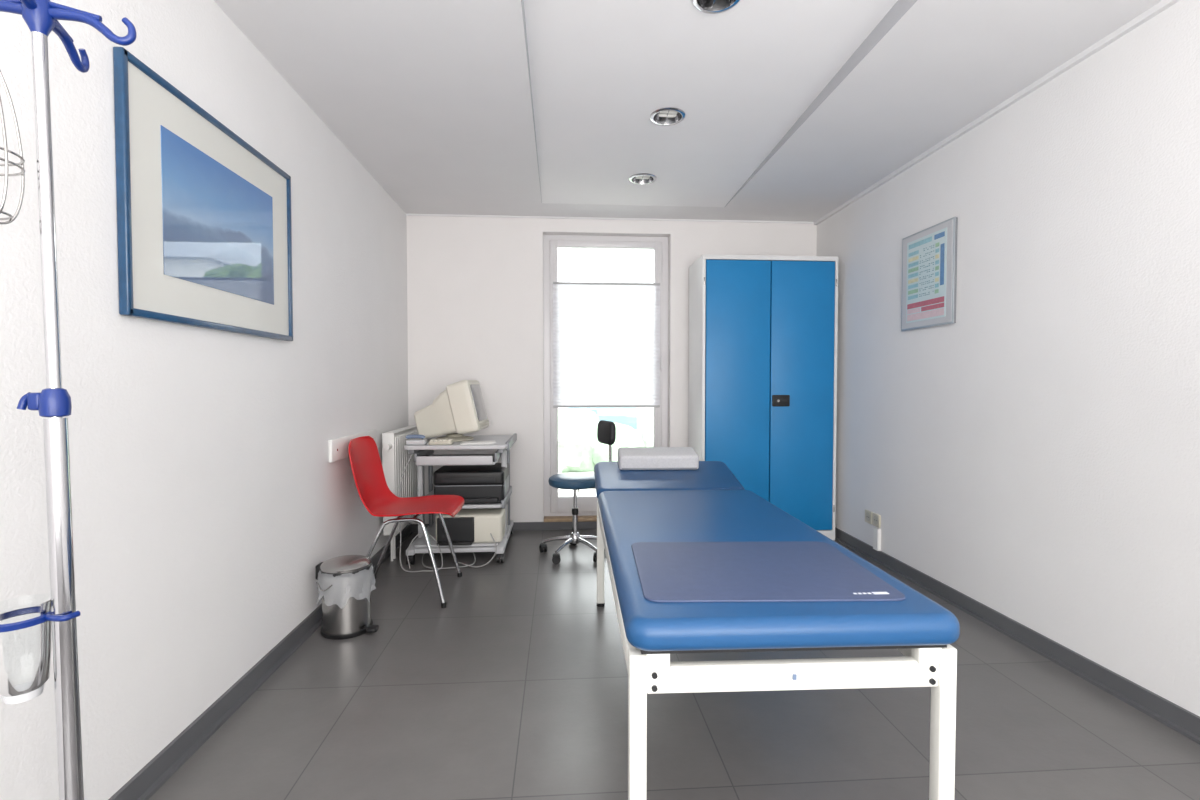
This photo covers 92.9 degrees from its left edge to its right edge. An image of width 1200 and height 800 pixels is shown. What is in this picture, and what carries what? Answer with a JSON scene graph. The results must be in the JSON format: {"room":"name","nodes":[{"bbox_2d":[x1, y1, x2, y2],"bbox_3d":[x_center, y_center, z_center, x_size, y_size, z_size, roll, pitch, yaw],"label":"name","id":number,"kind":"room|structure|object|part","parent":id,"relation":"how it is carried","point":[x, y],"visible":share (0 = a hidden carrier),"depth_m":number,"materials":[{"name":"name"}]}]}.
{"room":"examination room","nodes":[
{"label":"examination room","id":0,"kind":"room"},
{"bbox_2d":[0,0,407,799],"bbox_3d":[-1.283,-0.234,1.207,0.150,2.600,6.000,0,2,-4],"label":"wall","id":1,"kind":"structure","parent":0,"point":[207,498],"depth_m":1.63,"materials":[{"name":"paint"}]},
{"bbox_2d":[113,47,292,340],"bbox_3d":[-1.242,-0.565,1.888,0.025,0.672,0.900,0,2,-4],"label":"framed picture","id":2,"kind":"object","parent":1,"relation":"attached to","point":[204,226],"visible":1,"depth_m":1.72},
{"bbox_3d":[-1.212,-0.553,1.449,0.025,0.672,0.020,0,2,-4],"label":"frame","id":3,"kind":"part","parent":2,"relation":"part of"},
{"bbox_3d":[-1.242,-0.891,1.879,0.025,0.020,0.896,0,2,-4],"label":"frame","id":4,"kind":"part","parent":2,"relation":"part of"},
{"bbox_3d":[-1.242,-0.239,1.897,0.025,0.020,0.896,0,2,-4],"label":"frame","id":5,"kind":"part","parent":2,"relation":"part of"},
{"bbox_2d":[161,125,273,304],"bbox_3d":[-1.239,-0.565,1.892,0.002,0.412,0.613,0,2,-4],"label":"print","id":6,"kind":"object","parent":2,"relation":"attached to","point":[217,222],"depth_m":1.82},
{"bbox_3d":[-1.273,-0.577,2.327,0.025,0.672,0.020,0,2,-4],"label":"frame","id":7,"kind":"part","parent":2,"relation":"part of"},
{"bbox_2d":[108,523,412,799],"bbox_3d":[-1.193,1.031,1.243,0.030,0.070,5.988,0,2,-4],"label":"baseboard","id":8,"kind":"structure","parent":1,"relation":"attached to","point":[155,773],"depth_m":1.84,"materials":[{"name":"plastic"}]},
{"bbox_2d":[328,429,375,462],"bbox_3d":[-1.327,0.239,3.088,0.020,0.110,0.670,0,2,-4],"label":"rail","id":9,"kind":"object","parent":1,"relation":"attached to","point":[337,447],"visible":0.69,"depth_m":2.87,"materials":[{"name":"white paint"}]},
{"bbox_2d":[382,425,418,560],"bbox_3d":[-1.331,0.594,3.795,0.104,0.800,0.722,0,2,-4],"label":"panel radiator","id":10,"kind":"object","parent":1,"relation":"attached to","point":[395,458],"visible":0.62,"depth_m":3.59,"materials":[{"name":"white metal"}]},
{"bbox_2d":[386,426,416,434],"bbox_3d":[-1.317,0.201,3.814,0.065,0.015,0.630,0,2,-4],"label":"grille","id":11,"kind":"object","parent":10,"relation":"attached to","point":[407,430],"depth_m":3.77,"materials":[{"name":"white metal"}]},
{"bbox_3d":[-1.293,0.513,3.830,0.015,0.640,0.650,0,2,-4],"label":"panel","id":12,"kind":"part","parent":10,"relation":"part of","materials":[{"name":"white paint"}]},
{"bbox_2d":[407,216,816,523],"bbox_3d":[0.116,-0.325,4.462,3.395,2.600,0.300,0,2,-4],"label":"wall","id":13,"kind":"structure","parent":0,"point":[475,284],"depth_m":4.25,"materials":[{"name":"paint"}]},
{"bbox_2d":[411,521,596,531],"bbox_3d":[0.127,0.949,4.342,3.095,0.060,0.012,0,2,-4],"label":"baseboard","id":14,"kind":"structure","parent":13,"relation":"attached to","point":[590,524],"depth_m":4.30,"materials":[{"name":"plastic"}]},
{"bbox_2d":[544,515,596,521],"bbox_3d":[0.052,0.907,4.375,0.960,0.022,0.108,0,2,-4],"label":"threshold","id":15,"kind":"object","parent":13,"relation":"attached to","point":[593,517],"visible":0.45,"depth_m":4.32,"materials":[{"name":"brown wood"}]},
{"bbox_2d":[543,235,667,515],"bbox_3d":[0.046,-0.171,4.421,0.964,2.175,0.100,0,2,-4],"label":"window","id":16,"kind":"structure","parent":13,"relation":"in","point":[563,241],"depth_m":4.38,"materials":[{"name":"white plastic"}]},
{"bbox_3d":[-0.354,-0.175,4.388,0.060,2.085,0.070,0,2,-4],"label":"sash","id":17,"kind":"part","parent":16,"relation":"part of","materials":[{"name":"white plastic"}]},
{"bbox_3d":[0.047,0.806,4.444,0.764,0.120,0.068,0,2,-4],"label":"sash bottom","id":18,"kind":"part","parent":16,"relation":"part of","materials":[{"name":"white plastic"}]},
{"bbox_3d":[0.047,-1.193,4.388,0.764,0.050,0.068,0,2,-4],"label":"sash","id":19,"kind":"part","parent":16,"relation":"part of","materials":[{"name":"white plastic"}]},
{"bbox_2d":[553,405,659,407],"bbox_3d":[0.053,0.049,4.374,0.819,0.016,0.024,0,2,-4],"label":"rail","id":20,"kind":"object","parent":16,"relation":"attached to","point":[555,406],"depth_m":4.36,"materials":[{"name":"grey metal"}]},
{"bbox_2d":[553,282,659,284],"bbox_3d":[0.053,-0.887,4.348,0.819,0.017,0.024,0,2,-4],"label":"rail","id":21,"kind":"object","parent":16,"relation":"attached to","point":[587,283],"depth_m":4.34,"materials":[{"name":"grey metal"}]},
{"bbox_2d":[553,284,659,405],"bbox_3d":[0.053,-0.419,4.360,0.819,0.925,0.005,0,2,-4],"label":"blind fabric","id":22,"kind":"object","parent":16,"relation":"attached to","point":[606,338],"visible":1,"depth_m":4.36,"materials":[{"name":"white fabric"}]},
{"bbox_3d":[0.448,-0.177,4.444,0.060,2.085,0.070,0,2,-4],"label":"sash","id":23,"kind":"part","parent":16,"relation":"part of","materials":[{"name":"white plastic"}]},
{"bbox_3d":[0.476,-0.336,4.391,0.012,0.017,0.019,0,2,-4],"label":"handle neck","id":24,"kind":"object","parent":16,"relation":"attached to","visible":0},
{"bbox_2d":[661,354,662,370],"bbox_3d":[0.477,-0.287,4.380,0.016,0.130,0.015,0,2,-4],"label":"handle grip","id":25,"kind":"object","parent":24,"relation":"attached to","point":[661,354],"visible":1,"depth_m":4.37,"materials":[{"name":"white plastic"}]},
{"bbox_2d":[406,214,813,223],"bbox_3d":[0.112,-1.359,4.276,3.065,0.012,0.012,0,2,-4],"label":"trim","id":26,"kind":"structure","parent":13,"relation":"attached to","point":[447,215],"depth_m":4.27,"materials":[{"name":"paint"}]},
{"bbox_2d":[148,529,1199,799],"bbox_3d":[0.331,1.110,1.433,3.395,0.100,6.450,0,2,-4],"label":"floor","id":27,"kind":"structure","parent":0,"point":[516,688],"depth_m":1.84,"materials":[{"name":"tile"}]},
{"bbox_2d":[0,0,136,799],"bbox_3d":[-0.793,0.247,0.860,0.542,1.658,0.540,-1,2,-4],"label":"stand","id":28,"kind":"object","parent":27,"relation":"on","point":[57,620],"visible":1,"depth_m":0.83,"materials":[{"name":"silver metal"}]},
{"bbox_2d":[0,70,24,223],"bbox_3d":[-0.885,-0.391,0.803,0.106,0.273,0.106,0,2,-4],"label":"basket","id":29,"kind":"object","parent":28,"relation":"on","point":[11,218],"depth_m":0.83,"materials":[{"name":"metal"}]},
{"bbox_3d":[-0.839,0.002,0.833,0.020,0.026,0.010,-1,2,-23],"label":"clamp lever","id":30,"kind":"part","parent":28,"relation":"part of","materials":[{"name":"blue plastic"}]},
{"bbox_2d":[0,599,79,703],"bbox_3d":[-0.833,0.367,0.840,0.115,0.141,0.078,0,2,-4],"label":"cup","id":31,"kind":"object","parent":28,"relation":"on","point":[57,620],"depth_m":0.84,"materials":[{"name":"clear plastic"}]},
{"bbox_2d":[315,555,378,639],"bbox_3d":[-1.133,0.869,2.549,0.244,0.320,0.248,-1,2,-29],"label":"pedal bin","id":32,"kind":"object","parent":27,"relation":"on","point":[346,580],"visible":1,"depth_m":2.47,"materials":[{"name":"silver metal"}]},
{"bbox_3d":[-1.190,0.804,2.451,0.092,0.030,0.020,1,2,21],"label":"carry handle","id":33,"kind":"part","parent":32,"relation":"part of","materials":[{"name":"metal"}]},
{"bbox_3d":[-1.134,0.725,2.548,0.212,0.032,0.212,0,2,-4],"label":"lid","id":34,"kind":"part","parent":32,"relation":"part of","materials":[{"name":"metal"}]},
{"bbox_2d":[348,436,463,607],"bbox_3d":[-1.018,0.607,3.009,0.544,0.818,0.476,0,2,-4],"label":"plastic chair","id":35,"kind":"object","parent":27,"relation":"on","point":[377,498],"visible":0.95,"depth_m":3.03,"materials":[{"name":"red plastic"}]},
{"bbox_2d":[399,433,516,571],"bbox_3d":[-0.905,0.625,3.749,0.656,0.743,0.855,0,2,-4],"label":"cart","id":36,"kind":"object","parent":27,"relation":"on","point":[423,454],"visible":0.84,"depth_m":3.51,"materials":[{"name":"grey metal"}]},
{"bbox_2d":[405,435,427,444],"bbox_3d":[-1.127,0.242,3.501,0.121,0.063,0.085,0,2,-4],"label":"desk telephone","id":37,"kind":"object","parent":36,"relation":"on","point":[421,441],"visible":1,"depth_m":3.46,"materials":[{"name":"grey plastic"}]},
{"bbox_2d":[429,439,453,444],"bbox_3d":[-0.983,0.258,3.534,0.140,0.028,0.120,0,2,-8],"label":"keyboard","id":38,"kind":"object","parent":36,"relation":"on","point":[432,441],"visible":1,"depth_m":3.48,"materials":[{"name":"beige plastic"}]},
{"bbox_2d":[414,380,488,441],"bbox_3d":[-0.983,0.066,3.785,0.440,0.398,0.365,0,2,0],"label":"monitor","id":39,"kind":"object","parent":36,"relation":"on","point":[460,409],"visible":0.94,"depth_m":3.63,"materials":[{"name":"beige plastic"}]},
{"bbox_3d":[-0.803,0.016,3.784,0.060,0.239,0.290,0,2,0],"label":"screen glass","id":40,"kind":"part","parent":39,"relation":"part of","materials":[{"name":"grey glass"}]},
{"bbox_2d":[416,454,495,465],"bbox_3d":[-0.905,0.388,3.713,0.480,0.018,0.430,0,2,-4],"label":"shelf","id":41,"kind":"object","parent":36,"relation":"attached to","point":[426,462],"depth_m":3.49,"materials":[{"name":"grey laminate"}]},
{"bbox_2d":[414,522,498,547],"bbox_3d":[-0.906,0.888,3.802,0.510,0.016,0.600,0,2,-4],"label":"shelf","id":42,"kind":"object","parent":36,"relation":"attached to","point":[420,543],"depth_m":3.53,"materials":[{"name":"grey metal"}]},
{"bbox_2d":[404,435,511,449],"bbox_3d":[-0.902,0.279,3.806,0.620,0.026,0.700,0,2,-4],"label":"shelf","id":43,"kind":"object","parent":36,"relation":"attached to","point":[503,442],"depth_m":3.48,"materials":[{"name":"grey laminate"}]},
{"bbox_2d":[426,490,501,508],"bbox_3d":[-0.901,0.653,3.796,0.540,0.022,0.560,0,2,-4],"label":"shelf","id":44,"kind":"object","parent":36,"relation":"attached to","point":[431,492],"depth_m":3.53,"materials":[{"name":"grey metal"}]},
{"bbox_2d":[433,463,508,503],"bbox_3d":[-0.830,0.541,3.725,0.441,0.205,0.425,0,2,-4],"label":"printer","id":45,"kind":"object","parent":36,"relation":"on","point":[477,484],"visible":0.74,"depth_m":3.55,"materials":[{"name":"black plastic"}]},
{"bbox_2d":[464,497,498,502],"bbox_3d":[-0.818,0.623,3.538,0.370,0.028,0.045,0,2,-4],"label":"paper tray","id":46,"kind":"object","parent":45,"relation":"on","point":[466,499],"depth_m":3.52,"materials":[{"name":"black plastic"}]},
{"bbox_2d":[436,505,507,545],"bbox_3d":[-0.823,0.777,3.690,0.410,0.210,0.450,0,2,-4],"label":"printer","id":47,"kind":"object","parent":36,"relation":"on","point":[474,525],"visible":0.8,"depth_m":3.52,"materials":[{"name":"beige plastic"}]},
{"bbox_2d":[437,541,472,545],"bbox_3d":[-0.889,0.875,3.492,0.210,0.018,0.060,0,2,-4],"label":"tray","id":48,"kind":"object","parent":47,"relation":"on","point":[441,543],"depth_m":3.47,"materials":[{"name":"plastic"}]},
{"bbox_2d":[460,441,495,444],"bbox_3d":[-0.760,0.266,3.550,0.216,0.012,0.132,0,2,-14],"label":"paper stack","id":49,"kind":"object","parent":36,"relation":"on","point":[463,442],"visible":1,"depth_m":3.50,"materials":[{"name":"white paper"}]},
{"bbox_2d":[501,486,511,508],"bbox_3d":[-0.624,0.645,3.815,0.025,0.053,0.520,0,2,-4],"label":"shelf","id":50,"kind":"object","parent":36,"relation":"attached to","point":[503,502],"depth_m":3.66,"materials":[{"name":"grey metal"}]},
{"bbox_2d":[539,420,615,563],"bbox_3d":[-0.153,0.565,3.699,0.486,0.865,0.446,0,2,-4],"label":"stool","id":51,"kind":"object","parent":27,"relation":"on","point":[606,430],"visible":0.8,"depth_m":3.61,"materials":[{"name":"silver metal"}]},
{"bbox_3d":[-0.276,0.907,3.709,0.199,0.059,0.027,0,2,12],"label":"star leg","id":52,"kind":"part","parent":51,"relation":"part of","materials":[{"name":"silver metal"}]},
{"bbox_2d":[553,553,559,558],"bbox_3d":[-0.268,0.958,3.500,0.044,0.022,0.044,0,2,-4],"label":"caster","id":53,"kind":"object","parent":51,"relation":"attached to","point":[556,555],"depth_m":3.48,"materials":[{"name":"black plastic"}]},
{"bbox_3d":[-0.220,0.911,3.582,0.027,0.059,0.199,1,2,30],"label":"star leg","id":54,"kind":"part","parent":51,"relation":"part of","materials":[{"name":"silver metal"}]},
{"bbox_2d":[548,473,594,489],"bbox_3d":[-0.161,0.518,3.674,0.344,0.065,0.344,0,2,-4],"label":"seat cushion","id":55,"kind":"object","parent":51,"relation":"on","point":[569,481],"depth_m":3.55,"materials":[{"name":"blue leather"}]},
{"bbox_3d":[-0.081,0.910,3.597,0.027,0.059,0.199,-1,2,-42],"label":"star leg","id":56,"kind":"part","parent":51,"relation":"part of","materials":[{"name":"silver metal"}]},
{"bbox_3d":[-0.052,0.906,3.733,0.199,0.059,0.027,-1,2,-24],"label":"star leg","id":57,"kind":"part","parent":51,"relation":"part of","materials":[{"name":"silver metal"}]},
{"bbox_3d":[0.040,0.208,3.659,0.044,0.150,0.240,-1,2,-22],"label":"backrest","id":58,"kind":"part","parent":51,"relation":"part of","materials":[{"name":"black plastic"}]},
{"bbox_2d":[688,254,837,539],"bbox_3d":[1.165,-0.008,4.151,0.956,1.985,0.444,0,2,-4],"label":"storage cabinet","id":59,"kind":"object","parent":27,"relation":"on","point":[763,329],"visible":0.88,"depth_m":3.95,"materials":[{"name":"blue metal"}]},
{"bbox_3d":[0.951,-0.023,3.943,0.451,1.875,0.024,0,2,-4],"label":"door","id":60,"kind":"part","parent":59,"relation":"part of","materials":[{"name":"blue metal"}]},
{"bbox_3d":[1.253,0.005,3.948,0.123,0.080,0.010,0,2,-4],"label":"lock plate","id":61,"kind":"part","parent":59,"relation":"part of","materials":[{"name":"black plastic"}]},
{"bbox_3d":[1.407,-0.024,3.975,0.451,1.875,0.024,0,2,-4],"label":"door","id":62,"kind":"part","parent":59,"relation":"part of","materials":[{"name":"blue metal"}]},
{"bbox_2d":[594,461,959,799],"bbox_3d":[0.365,0.694,2.095,0.712,0.695,1.866,0,2,-3],"label":"examination table","id":63,"kind":"object","parent":27,"relation":"on","point":[707,503],"visible":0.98,"depth_m":1.21,"materials":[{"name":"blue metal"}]},
{"bbox_3d":[0.003,0.753,2.826,0.036,0.506,0.036,0,2,-3],"label":"leg","id":64,"kind":"part","parent":63,"relation":"part of","materials":[{"name":"white metal"}]},
{"bbox_3d":[0.042,0.558,2.008,0.030,0.053,1.610,0,2,-3],"label":"rail","id":65,"kind":"part","parent":63,"relation":"part of","materials":[{"name":"white metal"}]},
{"bbox_3d":[0.078,0.789,1.198,0.036,0.525,0.036,0,2,-3],"label":"leg","id":66,"kind":"part","parent":63,"relation":"part of","materials":[{"name":"white metal"}]},
{"bbox_2d":[618,447,698,469],"bbox_3d":[0.294,0.298,2.919,0.400,0.099,0.163,0,2,-3],"label":"pillow","id":67,"kind":"object","parent":63,"relation":"on","point":[629,458],"visible":1,"depth_m":2.85,"materials":[{"name":"white fabric"}]},
{"bbox_2d":[594,461,744,497],"bbox_3d":[0.324,0.394,2.811,0.696,0.136,0.415,0,2,-3],"label":"cushion","id":68,"kind":"object","parent":63,"relation":"on","point":[710,475],"depth_m":2.74,"materials":[{"name":"blue leather"}]},
{"bbox_2d":[632,541,904,602],"bbox_3d":[0.391,0.436,1.488,0.602,0.005,0.481,0,2,-3],"label":"mat","id":69,"kind":"object","parent":63,"relation":"on","point":[780,571],"visible":1,"depth_m":1.43,"materials":[{"name":"plastic"}]},
{"bbox_2d":[598,490,959,650],"bbox_3d":[0.377,0.460,1.881,0.708,0.064,1.450,0,2,-3],"label":"cushion","id":70,"kind":"object","parent":63,"relation":"on","point":[629,517],"depth_m":1.23,"materials":[{"name":"blue leather"}]},
{"bbox_3d":[0.699,0.557,2.039,0.030,0.053,1.610,0,2,-3],"label":"rail","id":71,"kind":"part","parent":63,"relation":"part of","materials":[{"name":"metal"}]},
{"bbox_3d":[0.738,0.788,1.229,0.036,0.525,0.036,0,2,-3],"label":"leg","id":72,"kind":"part","parent":63,"relation":"part of","materials":[{"name":"white metal"}]},
{"bbox_2d":[214,0,1161,221],"bbox_3d":[0.336,-1.419,1.288,3.095,0.275,6.000,0,2,-4],"label":"ceiling","id":73,"kind":"structure","parent":0,"point":[432,98],"depth_m":2.43,"materials":[{"name":"paint"}]},
{"bbox_2d":[521,0,541,200],"bbox_3d":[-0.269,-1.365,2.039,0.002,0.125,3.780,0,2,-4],"label":"ceiling beam","id":74,"kind":"object","parent":73,"relation":"attached to","point":[522,1],"visible":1,"depth_m":2.27,"materials":[{"name":"white paint"}]},
{"bbox_2d":[629,173,656,184],"bbox_3d":[0.262,-1.387,3.499,0.170,0.074,0.170,0,2,0],"label":"recessed light","id":75,"kind":"object","parent":73,"relation":"in","point":[641,178],"visible":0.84,"depth_m":3.52,"materials":[{"name":"silver metal"}]},
{"bbox_2d":[650,107,684,125],"bbox_3d":[0.324,-1.390,2.737,0.170,0.074,0.170,0,2,0],"label":"recessed light","id":76,"kind":"object","parent":73,"relation":"in","point":[666,116],"visible":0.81,"depth_m":2.75,"materials":[{"name":"silver metal"}]},
{"bbox_3d":[0.371,-1.426,2.082,1.284,0.242,3.780,0,2,-4],"label":"sloping panel","id":77,"kind":"part","parent":73,"relation":"part of","materials":[{"name":"paint"}]},
{"bbox_2d":[692,0,739,13],"bbox_3d":[0.396,-1.394,1.924,0.170,0.074,0.170,0,2,0],"label":"recessed light","id":78,"kind":"object","parent":73,"relation":"in","point":[707,6],"visible":1,"depth_m":1.98,"materials":[{"name":"silver metal"}]},
{"bbox_2d":[725,0,916,206],"bbox_3d":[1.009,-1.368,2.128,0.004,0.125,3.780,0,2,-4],"label":"ceiling beam","id":79,"kind":"object","parent":73,"relation":"attached to","point":[900,7],"visible":1,"depth_m":2.25,"materials":[{"name":"white paint"}]},
{"bbox_2d":[816,0,1199,716],"bbox_3d":[1.954,-0.240,1.434,0.150,2.600,6.000,0,2,-4],"label":"wall","id":80,"kind":"structure","parent":0,"point":[1034,454],"depth_m":2.28,"materials":[{"name":"paint"}]},
{"bbox_2d":[865,509,872,523],"bbox_3d":[1.720,0.748,3.651,0.012,0.080,0.080,0,2,-4],"label":"power outlet","id":81,"kind":"object","parent":80,"relation":"attached to","point":[868,514],"visible":1,"depth_m":3.64,"materials":[{"name":"plastic"}]},
{"bbox_2d":[872,513,880,527],"bbox_3d":[1.726,0.751,3.561,0.012,0.080,0.080,0,2,-4],"label":"power outlet","id":82,"kind":"object","parent":80,"relation":"attached to","point":[876,518],"visible":1,"depth_m":3.55,"materials":[{"name":"plastic"}]},
{"bbox_2d":[873,527,880,550],"bbox_3d":[1.723,0.864,3.544,0.022,0.135,0.050,0,2,-4],"label":"duct","id":83,"kind":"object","parent":80,"relation":"attached to","point":[876,531],"depth_m":3.53,"materials":[{"name":"white paint"}]},
{"bbox_2d":[901,217,957,330],"bbox_3d":[1.753,-0.654,3.056,0.021,0.528,0.434,0,2,-4],"label":"framed poster","id":84,"kind":"object","parent":80,"relation":"attached to","point":[929,255],"visible":1,"depth_m":3.02,"materials":[{"name":"grey paper"}]},
{"bbox_2d":[814,0,1179,224],"bbox_3d":[1.869,-1.274,1.399,0.022,0.022,6.000,0,2,-4],"label":"trim","id":85,"kind":"structure","parent":80,"relation":"attached to","point":[1163,5],"depth_m":2.38,"materials":[{"name":"paint"}]},
{"bbox_2d":[835,527,1199,744],"bbox_3d":[1.865,1.025,1.457,0.030,0.070,5.988,0,2,-4],"label":"baseboard","id":86,"kind":"structure","parent":80,"relation":"attached to","point":[1175,717],"depth_m":2.28,"materials":[{"name":"plastic"}]},
{"label":"outside","id":87,"kind":"structure","parent":0,"visible":0},
{"bbox_2d":[558,431,648,495],"bbox_3d":[4.637,0.875,19.729,36.000,0.050,29.350,0,2,-4],"label":"ground","id":88,"kind":"structure","parent":87,"point":[561,492],"depth_m":7.43,"materials":[{"name":"white"}]},
{"bbox_2d":[558,408,652,472],"bbox_3d":[-0.362,0.834,9.536,9.290,1.606,2.228,0,2,-4],"label":"hedge","id":89,"kind":"object","parent":88,"relation":"on","point":[579,447],"visible":0.12,"depth_m":9.02,"materials":[{"name":"green plant"}]},
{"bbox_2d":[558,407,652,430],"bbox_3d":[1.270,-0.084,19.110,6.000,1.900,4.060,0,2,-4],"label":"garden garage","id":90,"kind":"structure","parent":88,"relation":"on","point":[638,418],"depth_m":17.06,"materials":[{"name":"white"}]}
]}

